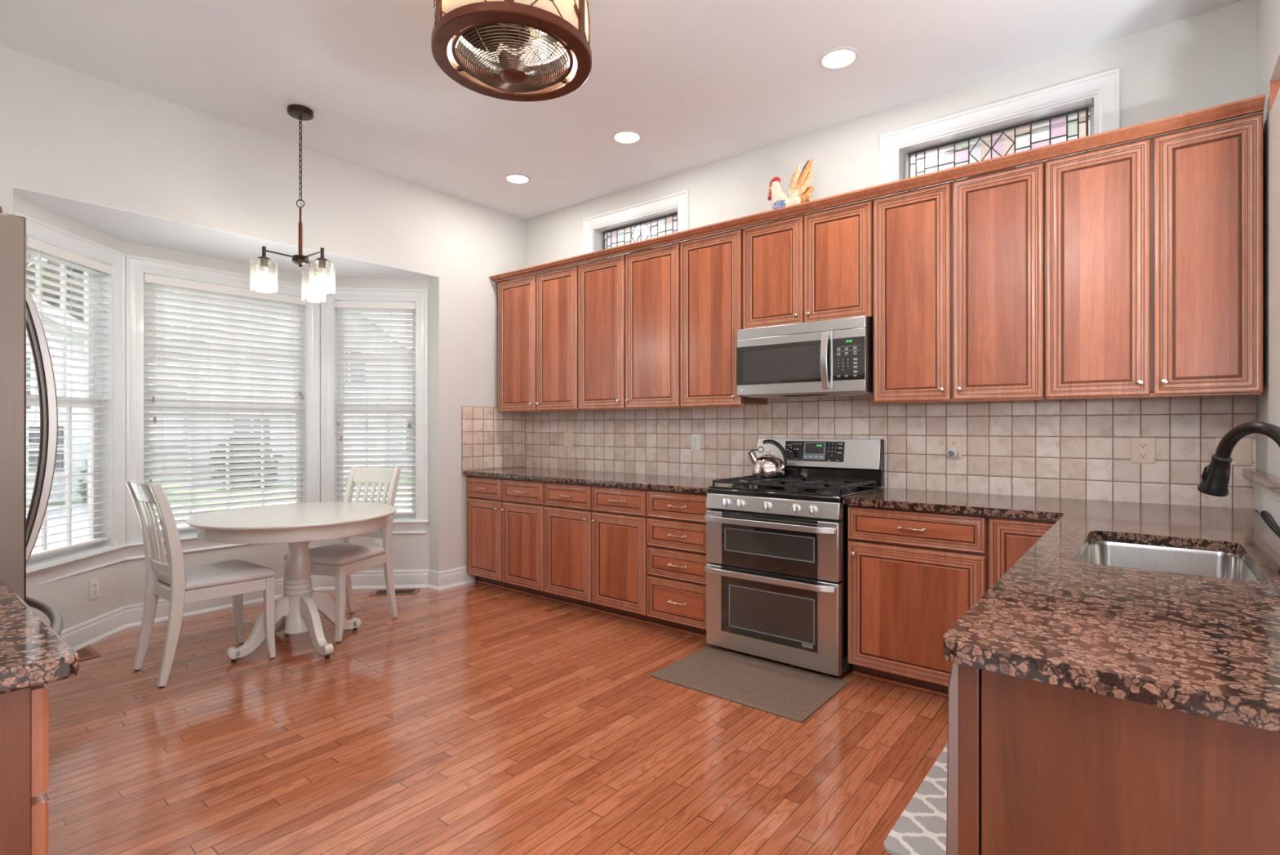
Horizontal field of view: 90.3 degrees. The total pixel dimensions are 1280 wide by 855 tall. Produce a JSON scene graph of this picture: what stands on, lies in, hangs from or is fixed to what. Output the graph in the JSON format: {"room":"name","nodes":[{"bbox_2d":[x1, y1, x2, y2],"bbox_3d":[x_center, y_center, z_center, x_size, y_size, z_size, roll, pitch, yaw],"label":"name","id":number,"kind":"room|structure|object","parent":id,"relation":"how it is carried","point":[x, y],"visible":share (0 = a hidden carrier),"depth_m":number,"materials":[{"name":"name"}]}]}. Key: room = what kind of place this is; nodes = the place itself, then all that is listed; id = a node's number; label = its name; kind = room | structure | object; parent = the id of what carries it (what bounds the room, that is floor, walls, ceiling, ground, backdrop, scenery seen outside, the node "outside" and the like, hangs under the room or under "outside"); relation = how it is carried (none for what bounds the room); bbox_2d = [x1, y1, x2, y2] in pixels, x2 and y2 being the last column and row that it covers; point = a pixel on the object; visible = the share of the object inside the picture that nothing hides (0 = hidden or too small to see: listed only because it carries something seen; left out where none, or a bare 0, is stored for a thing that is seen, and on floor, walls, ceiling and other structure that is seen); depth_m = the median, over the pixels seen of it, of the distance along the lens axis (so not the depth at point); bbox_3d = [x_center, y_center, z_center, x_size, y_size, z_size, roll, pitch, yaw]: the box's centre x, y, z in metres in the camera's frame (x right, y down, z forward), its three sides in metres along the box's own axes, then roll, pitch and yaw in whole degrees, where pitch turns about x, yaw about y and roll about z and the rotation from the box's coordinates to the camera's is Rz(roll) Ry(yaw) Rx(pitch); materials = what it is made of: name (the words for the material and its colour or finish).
{"room":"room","nodes":[
{"label":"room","id":0,"kind":"room"},
{"bbox_2d":[13,195,123,630],"bbox_3d":[-3.192,0.043,3.509,0.120,2.377,0.885,0,0,-6],"label":"wall","id":1,"kind":"structure","parent":0,"point":[69,595],"depth_m":3.54,"materials":[{"name":"paint"}]},
{"bbox_2d":[13,210,125,568],"bbox_3d":[-3.187,-0.173,3.509,0.150,1.783,0.789,0,0,-6],"label":"window","id":2,"kind":"structure","parent":1,"relation":"in","point":[113,439],"depth_m":3.72,"materials":[{"name":"paint"}]},
{"bbox_2d":[26,236,111,558],"bbox_3d":[-3.154,-0.148,3.513,0.082,1.634,0.597,0,0,-6],"label":"window blind","id":3,"kind":"object","parent":2,"relation":"attached to","point":[33,243],"visible":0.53,"depth_m":3.53,"materials":[{"name":"white paint"}]},
{"bbox_2d":[88,577,99,599],"bbox_3d":[-3.144,0.930,3.672,0.008,0.117,0.072,0,0,-6],"label":"wall outlet","id":4,"kind":"object","parent":1,"relation":"attached to","point":[94,584],"visible":1,"depth_m":3.67,"materials":[{"name":"white plastic"}]},
{"bbox_2d":[123,240,319,605],"bbox_3d":[-2.851,0.043,4.417,0.120,2.377,1.269,0,0,39],"label":"wall","id":5,"kind":"structure","parent":0,"point":[271,556],"depth_m":4.27,"materials":[{"name":"paint"}]},
{"bbox_2d":[125,253,319,543],"bbox_3d":[-2.847,-0.173,4.413,0.150,1.783,1.173,0,0,39],"label":"window","id":6,"kind":"structure","parent":5,"relation":"in","point":[136,266],"depth_m":4.17,"materials":[{"name":"paint"}]},
{"bbox_2d":[143,273,306,532],"bbox_3d":[-2.821,-0.148,4.393,0.082,1.634,0.981,0,0,39],"label":"window blind","id":7,"kind":"object","parent":6,"relation":"attached to","point":[250,297],"visible":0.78,"depth_m":4.34,"materials":[{"name":"white paint"}]},
{"bbox_2d":[26,522,425,587],"bbox_3d":[-2.591,0.776,4.187,0.572,0.082,2.322,0,0,39],"label":"trim","id":8,"kind":"structure","parent":5,"relation":"attached to","point":[84,565],"depth_m":3.92,"materials":[{"name":"paint"}]},
{"bbox_2d":[26,520,429,573],"bbox_3d":[-2.571,0.725,4.192,0.597,0.018,2.327,0,0,39],"label":"window sill","id":9,"kind":"structure","parent":5,"relation":"attached to","point":[46,566],"depth_m":3.67,"materials":[{"name":"paint"}]},
{"bbox_2d":[13,186,438,279],"bbox_3d":[-2.609,-1.147,4.223,0.899,0.004,2.527,0,0,39],"label":"ceiling","id":10,"kind":"structure","parent":0,"point":[125,225],"depth_m":3.87,"materials":[{"name":"paint"}]},
{"bbox_2d":[0,45,524,580],"bbox_3d":[-3.541,-0.282,2.430,0.128,3.028,8.000,0,0,39],"label":"wall","id":11,"kind":"structure","parent":0,"point":[65,132],"depth_m":4.10,"materials":[{"name":"paint"}]},
{"bbox_2d":[59,565,475,650],"bbox_3d":[-2.713,1.165,3.910,0.728,0.135,3.565,0,0,39],"label":"baseboard","id":12,"kind":"structure","parent":11,"relation":"attached to","point":[89,632],"depth_m":4.36,"materials":[{"name":"paint"}]},
{"bbox_2d":[461,405,524,474],"bbox_3d":[-1.199,0.102,5.255,0.008,0.541,0.646,0,0,39],"label":"tile backsplash","id":13,"kind":"structure","parent":11,"relation":"attached to","point":[491,438],"depth_m":5.22,"materials":[{"name":"beige tile"}]},
{"bbox_2d":[320,276,429,570],"bbox_3d":[-2.039,0.043,4.947,0.885,2.377,0.120,0,0,-6],"label":"wall","id":14,"kind":"structure","parent":0,"point":[409,551],"depth_m":4.91,"materials":[{"name":"paint"}]},
{"bbox_2d":[320,287,427,519],"bbox_3d":[-2.038,-0.173,4.941,0.789,1.783,0.150,0,0,-6],"label":"window","id":15,"kind":"structure","parent":14,"relation":"in","point":[328,315],"depth_m":4.89,"materials":[{"name":"paint"}]},
{"bbox_2d":[333,300,415,514],"bbox_3d":[-2.035,-0.148,4.909,0.597,1.634,0.082,0,0,-6],"label":"window blind","id":16,"kind":"object","parent":15,"relation":"attached to","point":[388,313],"visible":0.86,"depth_m":4.92,"materials":[{"name":"white paint"}]},
{"bbox_2d":[373,539,382,546],"bbox_3d":[-2.004,0.920,4.885,0.072,0.117,0.008,0,0,-6],"label":"wall outlet","id":17,"kind":"object","parent":14,"relation":"attached to","point":[376,542],"visible":0.34,"depth_m":4.88,"materials":[{"name":"white plastic"}]},
{"bbox_2d":[429,279,430,568],"bbox_3d":[-1.591,0.043,4.974,0.011,2.377,0.120,0,0,39],"label":"wall","id":18,"kind":"structure","parent":0,"point":[429,279],"depth_m":4.93,"materials":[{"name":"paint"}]},
{"bbox_2d":[43,581,947,854],"bbox_3d":[0.721,1.282,0.423,10.950,0.100,10.200,0,0,39],"label":"floor","id":19,"kind":"structure","parent":0,"point":[477,718],"depth_m":2.43,"materials":[{"name":"brown wood"}]},
{"bbox_2d":[0,683,48,854],"bbox_3d":[-1.378,0.803,0.969,0.831,0.858,0.645,0,0,39],"label":"base cabinet","id":20,"kind":"object","parent":19,"relation":"on","point":[24,712],"visible":0.78,"depth_m":0.92,"materials":[{"name":"brown wood"}]},
{"bbox_2d":[0,577,79,693],"bbox_3d":[-1.373,0.357,0.968,0.850,0.034,0.649,0,0,39],"label":"countertop","id":21,"kind":"structure","parent":20,"relation":"on","point":[32,653],"depth_m":0.97,"materials":[{"name":"brown stone"}]},
{"bbox_2d":[0,206,63,635],"bbox_3d":[-2.064,0.325,1.649,0.920,1.753,0.829,0,0,39],"label":"refrigerator","id":22,"kind":"object","parent":19,"relation":"on","point":[19,313],"visible":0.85,"depth_m":1.57,"materials":[{"name":"silver metal"}]},
{"bbox_2d":[75,644,101,660],"bbox_3d":[-3.083,1.229,3.472,0.330,0.005,0.160,0,0,39],"label":"floor vent","id":23,"kind":"object","parent":19,"relation":"in","point":[87,651],"visible":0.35,"depth_m":3.46,"materials":[{"name":"brown wood"}]},
{"bbox_2d":[124,478,275,688],"bbox_3d":[-2.280,0.745,3.306,0.439,0.975,0.560,0,0,37],"label":"dining chair","id":24,"kind":"object","parent":19,"relation":"on","point":[179,584],"visible":1,"depth_m":3.21,"materials":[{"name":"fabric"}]},
{"bbox_2d":[186,502,396,662],"bbox_3d":[-1.935,0.856,3.609,1.042,0.752,1.042,0,0,39],"label":"round table","id":25,"kind":"object","parent":19,"relation":"on","point":[297,525],"visible":0.95,"depth_m":3.49,"materials":[{"name":"beige paint"}]},
{"bbox_2d":[283,466,400,642],"bbox_3d":[-1.826,0.745,3.972,0.439,0.975,0.560,0,0,20],"label":"dining chair","id":26,"kind":"object","parent":19,"relation":"on","point":[341,559],"visible":0.72,"depth_m":4.03,"materials":[{"name":"beige paint"}]},
{"bbox_2d":[369,588,420,595],"bbox_3d":[-1.827,1.229,4.763,0.330,0.005,0.160,0,0,-6],"label":"floor vent","id":27,"kind":"object","parent":19,"relation":"in","point":[397,591],"visible":0.92,"depth_m":4.76,"materials":[{"name":"brown wood"}]},
{"bbox_2d":[466,475,553,599],"bbox_3d":[-0.844,0.803,4.973,0.892,0.858,0.638,0,0,39],"label":"base cabinet","id":28,"kind":"object","parent":19,"relation":"on","point":[505,517],"visible":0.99,"depth_m":4.72,"materials":[{"name":"brown wood"}]},
{"bbox_2d":[462,466,746,493],"bbox_3d":[-0.304,0.357,4.538,2.284,0.034,0.642,0,0,39],"label":"countertop","id":29,"kind":"structure","parent":28,"relation":"on","point":[631,480],"depth_m":4.35,"materials":[{"name":"brown stone"}]},
{"bbox_2d":[544,481,655,625],"bbox_3d":[-0.139,0.803,4.408,0.911,0.858,0.638,0,0,39],"label":"base cabinet","id":30,"kind":"object","parent":19,"relation":"on","point":[596,545],"visible":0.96,"depth_m":4.15,"materials":[{"name":"brown wood"}]},
{"bbox_2d":[647,488,711,637],"bbox_3d":[0.402,0.803,3.976,0.473,0.858,0.634,0,0,39],"label":"base cabinet","id":31,"kind":"object","parent":19,"relation":"on","point":[677,562],"visible":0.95,"depth_m":3.76,"materials":[{"name":"brown wood"}]},
{"bbox_2d":[649,645,848,722],"bbox_3d":[0.529,1.227,3.112,0.802,0.009,0.533,0,0,39],"label":"mat","id":32,"kind":"object","parent":19,"relation":"on","point":[790,692],"visible":1,"depth_m":3.06,"materials":[{"name":"grey fabric"}]},
{"bbox_2d":[704,437,884,675],"bbox_3d":[0.847,0.649,3.543,0.774,1.166,0.718,0,0,39],"label":"gas range","id":33,"kind":"object","parent":19,"relation":"on","point":[776,548],"visible":0.95,"depth_m":3.31,"materials":[{"name":"silver metal"}]},
{"bbox_2d":[747,439,786,477],"bbox_3d":[0.766,0.183,3.815,0.199,0.222,0.196,0,0,39],"label":"kettle","id":34,"kind":"object","parent":33,"relation":"on","point":[766,465],"visible":1,"depth_m":3.75,"materials":[{"name":"metal"}]},
{"bbox_2d":[707,481,879,502],"bbox_3d":[0.853,0.347,3.543,0.758,0.037,0.586,0,0,39],"label":"cooktop","id":35,"kind":"object","parent":33,"relation":"in","point":[740,491],"depth_m":3.35,"materials":[{"name":"black metal"}]},
{"bbox_2d":[884,742,947,854],"bbox_3d":[1.138,1.225,2.059,0.426,0.014,0.865,0,0,39],"label":"mat","id":36,"kind":"object","parent":19,"relation":"on","point":[920,828],"visible":0.34,"depth_m":1.98,"materials":[{"name":"grey fabric"}]},
{"bbox_2d":[847,504,987,697],"bbox_3d":[1.429,0.803,3.151,0.613,0.858,0.638,0,0,39],"label":"base cabinet","id":37,"kind":"object","parent":19,"relation":"on","point":[913,574],"visible":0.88,"depth_m":2.94,"materials":[{"name":"brown wood"}]},
{"bbox_2d":[843,487,1279,732],"bbox_3d":[1.168,0.357,2.120,1.500,0.034,2.574,0,0,39],"label":"countertop","id":38,"kind":"structure","parent":37,"relation":"on","point":[1209,646],"depth_m":1.16,"materials":[{"name":"brown stone"}]},
{"bbox_2d":[1080,540,1258,581],"bbox_3d":[1.438,0.470,1.754,0.396,0.192,0.681,0,0,39],"label":"sink","id":39,"kind":"object","parent":38,"relation":"in","point":[1212,563],"visible":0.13,"depth_m":1.99,"materials":[{"name":"metal"}]},
{"bbox_2d":[1197,420,1279,573],"bbox_3d":[1.541,0.162,1.585,0.099,0.356,0.293,0,0,3],"label":"faucet","id":40,"kind":"object","parent":38,"relation":"on","point":[1215,476],"visible":1,"depth_m":1.65,"materials":[{"name":"black metal"}]},
{"bbox_2d":[946,662,958,854],"bbox_3d":[0.930,0.804,1.114,0.594,0.855,0.600,0,0,39],"label":"dishwasher","id":41,"kind":"object","parent":19,"relation":"on","point":[952,820],"visible":0.09,"depth_m":1.06,"materials":[{"name":"silver metal"}]},
{"bbox_2d":[987,515,1057,590],"bbox_3d":[2.019,0.803,2.694,0.876,0.858,0.612,0,0,39],"label":"base cabinet","id":42,"kind":"object","parent":19,"relation":"on","point":[1009,539],"visible":0.14,"depth_m":2.68,"materials":[{"name":"brown wood"}]},
{"bbox_2d":[958,664,1279,854],"bbox_3d":[0.798,0.803,0.818,0.708,0.858,0.025,0,0,39],"label":"peninsula end panel","id":43,"kind":"object","parent":19,"relation":"on","point":[1044,768],"visible":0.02,"depth_m":0.92,"materials":[{"name":"brown wood"}]},
{"bbox_2d":[0,0,1244,253],"bbox_3d":[1.092,-1.846,0.126,10.000,0.100,10.200,0,0,39],"label":"ceiling","id":44,"kind":"structure","parent":0,"point":[702,82],"depth_m":3.22,"materials":[{"name":"paint"}]},
{"bbox_2d":[249,104,335,302],"bbox_3d":[-1.917,-1.274,3.574,0.428,1.044,0.431,0,0,39],"label":"pendant light","id":45,"kind":"object","parent":44,"relation":"hanging from","point":[298,112],"visible":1,"depth_m":3.54,"materials":[{"name":"brown metal"}]},
{"bbox_2d":[431,0,591,102],"bbox_3d":[-0.488,-1.571,2.460,0.603,0.450,0.603,0,0,-4],"label":"fan light","id":46,"kind":"object","parent":44,"relation":"attached to","point":[523,51],"visible":1,"depth_m":2.38,"materials":[{"name":"brown metal"}]},
{"bbox_2d":[504,173,530,184],"bbox_3d":[-0.884,-1.792,4.600,0.189,0.006,0.189,0,0,39],"label":"recessed light","id":47,"kind":"object","parent":44,"relation":"in","point":[517,179],"visible":1,"depth_m":4.60,"materials":[{"name":"white paint"}]},
{"bbox_2d":[611,129,642,144],"bbox_3d":[-0.080,-1.792,3.940,0.189,0.006,0.189,0,0,39],"label":"recessed light","id":48,"kind":"object","parent":44,"relation":"in","point":[625,136],"visible":1,"depth_m":3.94,"materials":[{"name":"white paint"}]},
{"bbox_2d":[818,47,859,70],"bbox_3d":[0.968,-1.792,3.100,0.189,0.006,0.189,0,0,39],"label":"recessed light","id":49,"kind":"object","parent":44,"relation":"in","point":[839,58],"visible":1,"depth_m":3.09,"materials":[{"name":"white paint"}]},
{"bbox_2d":[524,0,1257,511],"bbox_3d":[0.845,-0.282,4.132,4.843,3.028,0.158,0,0,39],"label":"wall","id":50,"kind":"structure","parent":0,"point":[1059,448],"depth_m":3.35,"materials":[{"name":"paint"}]},
{"bbox_2d":[497,264,580,412],"bbox_3d":[-0.720,-0.658,5.050,0.914,1.069,0.363,0,0,39],"label":"upper cabinet","id":51,"kind":"object","parent":50,"relation":"attached to","point":[538,313],"visible":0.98,"depth_m":4.89,"materials":[{"name":"brown wood"}]},
{"bbox_2d":[488,94,1265,282],"bbox_3d":[0.655,-1.216,3.938,4.570,0.044,0.373,0,0,39],"label":"crown molding","id":52,"kind":"structure","parent":51,"relation":"on","point":[1255,104],"depth_m":3.06,"materials":[{"name":"brown wood"}]},
{"bbox_2d":[564,432,572,447],"bbox_3d":[-0.584,0.101,5.169,0.094,0.117,0.008,0,0,39],"label":"switch plate","id":53,"kind":"object","parent":50,"relation":"attached to","point":[567,436],"visible":1,"depth_m":5.16,"materials":[{"name":"beige plastic"}]},
{"bbox_2d":[577,241,681,410],"bbox_3d":[-0.009,-0.658,4.480,0.907,1.069,0.363,0,0,39],"label":"upper cabinet","id":54,"kind":"object","parent":50,"relation":"attached to","point":[629,304],"visible":0.94,"depth_m":4.33,"materials":[{"name":"brown wood"}]},
{"bbox_2d":[582,189,688,263],"bbox_3d":[-0.006,-1.412,4.813,1.009,0.488,0.180,0,0,39],"label":"window","id":55,"kind":"structure","parent":50,"relation":"in","point":[593,227],"depth_m":4.77,"materials":[{"name":"paint"}]},
{"bbox_2d":[603,213,677,256],"bbox_3d":[0.005,-1.396,4.827,0.757,0.323,0.012,0,0,39],"label":"stained glass panel","id":56,"kind":"object","parent":55,"relation":"attached to","point":[675,214],"visible":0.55,"depth_m":4.85,"materials":[{"name":"glass"}]},
{"bbox_2d":[691,434,700,450],"bbox_3d":[0.384,0.104,4.394,0.072,0.117,0.008,0,0,39],"label":"wall outlet","id":57,"kind":"object","parent":50,"relation":"attached to","point":[695,438],"visible":1,"depth_m":4.39,"materials":[{"name":"white plastic"}]},
{"bbox_2d":[680,227,767,408],"bbox_3d":[0.522,-0.658,4.054,0.451,1.069,0.363,0,0,39],"label":"upper cabinet","id":58,"kind":"object","parent":50,"relation":"attached to","point":[712,265],"visible":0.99,"depth_m":3.93,"materials":[{"name":"brown wood"}]},
{"bbox_2d":[742,199,872,328],"bbox_3d":[0.999,-0.884,3.672,0.770,0.617,0.363,0,0,39],"label":"upper cabinet","id":59,"kind":"object","parent":50,"relation":"attached to","point":[817,265],"visible":0.92,"depth_m":3.53,"materials":[{"name":"brown wood"}]},
{"bbox_2d":[767,159,814,221],"bbox_3d":[0.889,-1.374,3.763,0.271,0.359,0.164,0,0,13],"label":"rooster figurine","id":60,"kind":"object","parent":59,"relation":"on","point":[798,193],"visible":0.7,"depth_m":3.71,"materials":[{"name":"white ceramic"}]},
{"bbox_2d":[737,315,872,398],"bbox_3d":[0.971,-0.377,3.644,0.755,0.396,0.442,0,0,39],"label":"microwave","id":61,"kind":"object","parent":59,"relation":"attached to","point":[832,357],"visible":1,"depth_m":3.48,"materials":[{"name":"silver metal"}]},
{"bbox_2d":[524,395,1255,510],"bbox_3d":[0.787,0.092,4.081,4.561,0.560,0.008,0,0,39],"label":"tile backsplash","id":62,"kind":"structure","parent":50,"relation":"attached to","point":[1059,448],"depth_m":3.34,"materials":[{"name":"beige tile"}]},
{"bbox_2d":[946,435,961,458],"bbox_3d":[1.662,0.105,3.369,0.072,0.117,0.008,0,0,39],"label":"wall outlet","id":63,"kind":"object","parent":50,"relation":"attached to","point":[955,442],"visible":0.75,"depth_m":3.36,"materials":[{"name":"beige plastic"}]},
{"bbox_2d":[946,446,958,457],"bbox_3d":[1.642,0.132,3.351,0.060,0.059,0.050,0,0,39],"label":"plug","id":64,"kind":"object","parent":63,"relation":"attached to","point":[951,452],"visible":1,"depth_m":3.33,"materials":[{"name":"white plastic"}]},
{"bbox_2d":[950,440,957,445],"bbox_3d":[1.660,0.085,3.367,0.033,0.028,0.002,0,0,39],"label":"receptacle","id":65,"kind":"object","parent":63,"relation":"attached to","point":[952,442],"depth_m":3.37,"materials":[{"name":"beige plastic"}]},
{"bbox_2d":[872,160,1045,403],"bbox_3d":[1.597,-0.658,3.193,0.760,1.069,0.363,0,0,39],"label":"upper cabinet","id":66,"kind":"object","parent":50,"relation":"attached to","point":[958,266],"visible":0.98,"depth_m":3.05,"materials":[{"name":"brown wood"}]},
{"bbox_2d":[880,66,1119,197],"bbox_3d":[1.837,-1.412,3.335,1.088,0.488,0.180,0,0,39],"label":"window","id":67,"kind":"structure","parent":50,"relation":"in","point":[1100,92],"depth_m":3.24,"materials":[{"name":"paint"}]},
{"bbox_2d":[908,106,1088,191],"bbox_3d":[1.849,-1.396,3.350,0.836,0.323,0.012,0,0,39],"label":"stained glass panel","id":68,"kind":"object","parent":67,"relation":"attached to","point":[1086,109],"visible":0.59,"depth_m":3.32,"materials":[{"name":"glass"}]},
{"bbox_2d":[1130,437,1155,463],"bbox_3d":[2.273,0.104,2.878,0.090,0.117,0.009,0,0,39],"label":"wall outlet","id":69,"kind":"object","parent":50,"relation":"attached to","point":[1143,450],"visible":1,"depth_m":2.88,"materials":[{"name":"beige plastic"}]},
{"bbox_2d":[1137,442,1147,457],"bbox_3d":[2.272,0.104,2.877,0.033,0.068,0.002,0,0,39],"label":"receptacle","id":70,"kind":"object","parent":69,"relation":"attached to","point":[1142,446],"depth_m":2.88,"materials":[{"name":"beige plastic"}]},
{"bbox_2d":[1044,112,1263,399],"bbox_3d":[2.168,-0.658,2.735,0.704,1.069,0.363,0,0,39],"label":"upper cabinet","id":71,"kind":"object","parent":50,"relation":"attached to","point":[1154,246],"visible":1,"depth_m":2.58,"materials":[{"name":"brown wood"}]},
{"bbox_2d":[1214,437,1252,466],"bbox_3d":[2.507,0.102,2.691,0.116,0.117,0.008,0,0,39],"label":"switch plate","id":72,"kind":"object","parent":50,"relation":"attached to","point":[1242,453],"visible":0.46,"depth_m":2.67,"materials":[{"name":"beige plastic"}]},
{"bbox_2d":[1252,0,1279,526],"bbox_3d":[1.049,-0.282,0.672,0.136,3.028,5.000,0,0,39],"label":"wall","id":73,"kind":"structure","parent":0,"point":[1268,11],"depth_m":2.35,"materials":[{"name":"paint"}]},
{"bbox_2d":[1242,467,1279,494],"bbox_3d":[1.829,0.187,1.541,0.325,0.034,2.650,0,0,39],"label":"window sill","id":74,"kind":"structure","parent":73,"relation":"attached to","point":[1271,482],"depth_m":2.22,"materials":[{"name":"white stone"}]},
{"label":"outside","id":75,"kind":"structure","parent":0,"visible":0},
{"bbox_2d":[153,497,411,528],"bbox_3d":[-8.486,1.671,11.521,8.800,0.019,60.000,0,0,39],"label":"driveway","id":76,"kind":"structure","parent":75,"point":[175,505],"depth_m":12.71,"materials":[{"name":"concrete"}]},
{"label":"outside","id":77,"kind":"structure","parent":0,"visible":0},
{"bbox_2d":[151,475,411,510],"bbox_3d":[-28.674,1.782,27.706,69.050,0.200,90.000,0,0,39],"label":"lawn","id":78,"kind":"structure","parent":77,"point":[375,493],"depth_m":16.00,"materials":[{"name":"green plant"}]},
{"bbox_2d":[148,288,182,358],"bbox_3d":[-22.598,-3.215,25.020,6.938,9.800,6.866,0,0,39],"label":"tree","id":79,"kind":"object","parent":78,"relation":"on","point":[148,288],"visible":0.02,"depth_m":26.08,"materials":[{"name":"green plant"}]},
{"bbox_2d":[165,290,291,352],"bbox_3d":[-20.772,-4.672,33.949,9.246,12.713,8.119,0,0,-28],"label":"tree","id":80,"kind":"object","parent":78,"relation":"on","point":[166,291],"visible":0.02,"depth_m":31.75,"materials":[{"name":"green plant"}]},
{"bbox_2d":[208,437,284,488],"bbox_3d":[-11.117,0.993,17.967,1.574,1.691,1.772,0,0,39],"label":"shrub","id":81,"kind":"object","parent":78,"relation":"on","point":[225,437],"visible":0.15,"depth_m":17.75,"materials":[{"name":"green plant"}]},
{"bbox_2d":[148,312,412,485],"bbox_3d":[-13.756,-1.313,24.654,10.745,5.991,10.036,0,0,39],"label":"house","id":82,"kind":"structure","parent":78,"relation":"on","point":[355,313],"depth_m":19.93,"materials":[{"name":"grey"}]},
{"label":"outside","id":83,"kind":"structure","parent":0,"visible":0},
{"bbox_2d":[607,115,1089,239],"bbox_3d":[1.183,-1.753,4.237,6.000,0.150,0.410,0,0,39],"label":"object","id":84,"kind":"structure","parent":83,"point":[1060,124],"depth_m":3.78,"materials":[{"name":"glass"}]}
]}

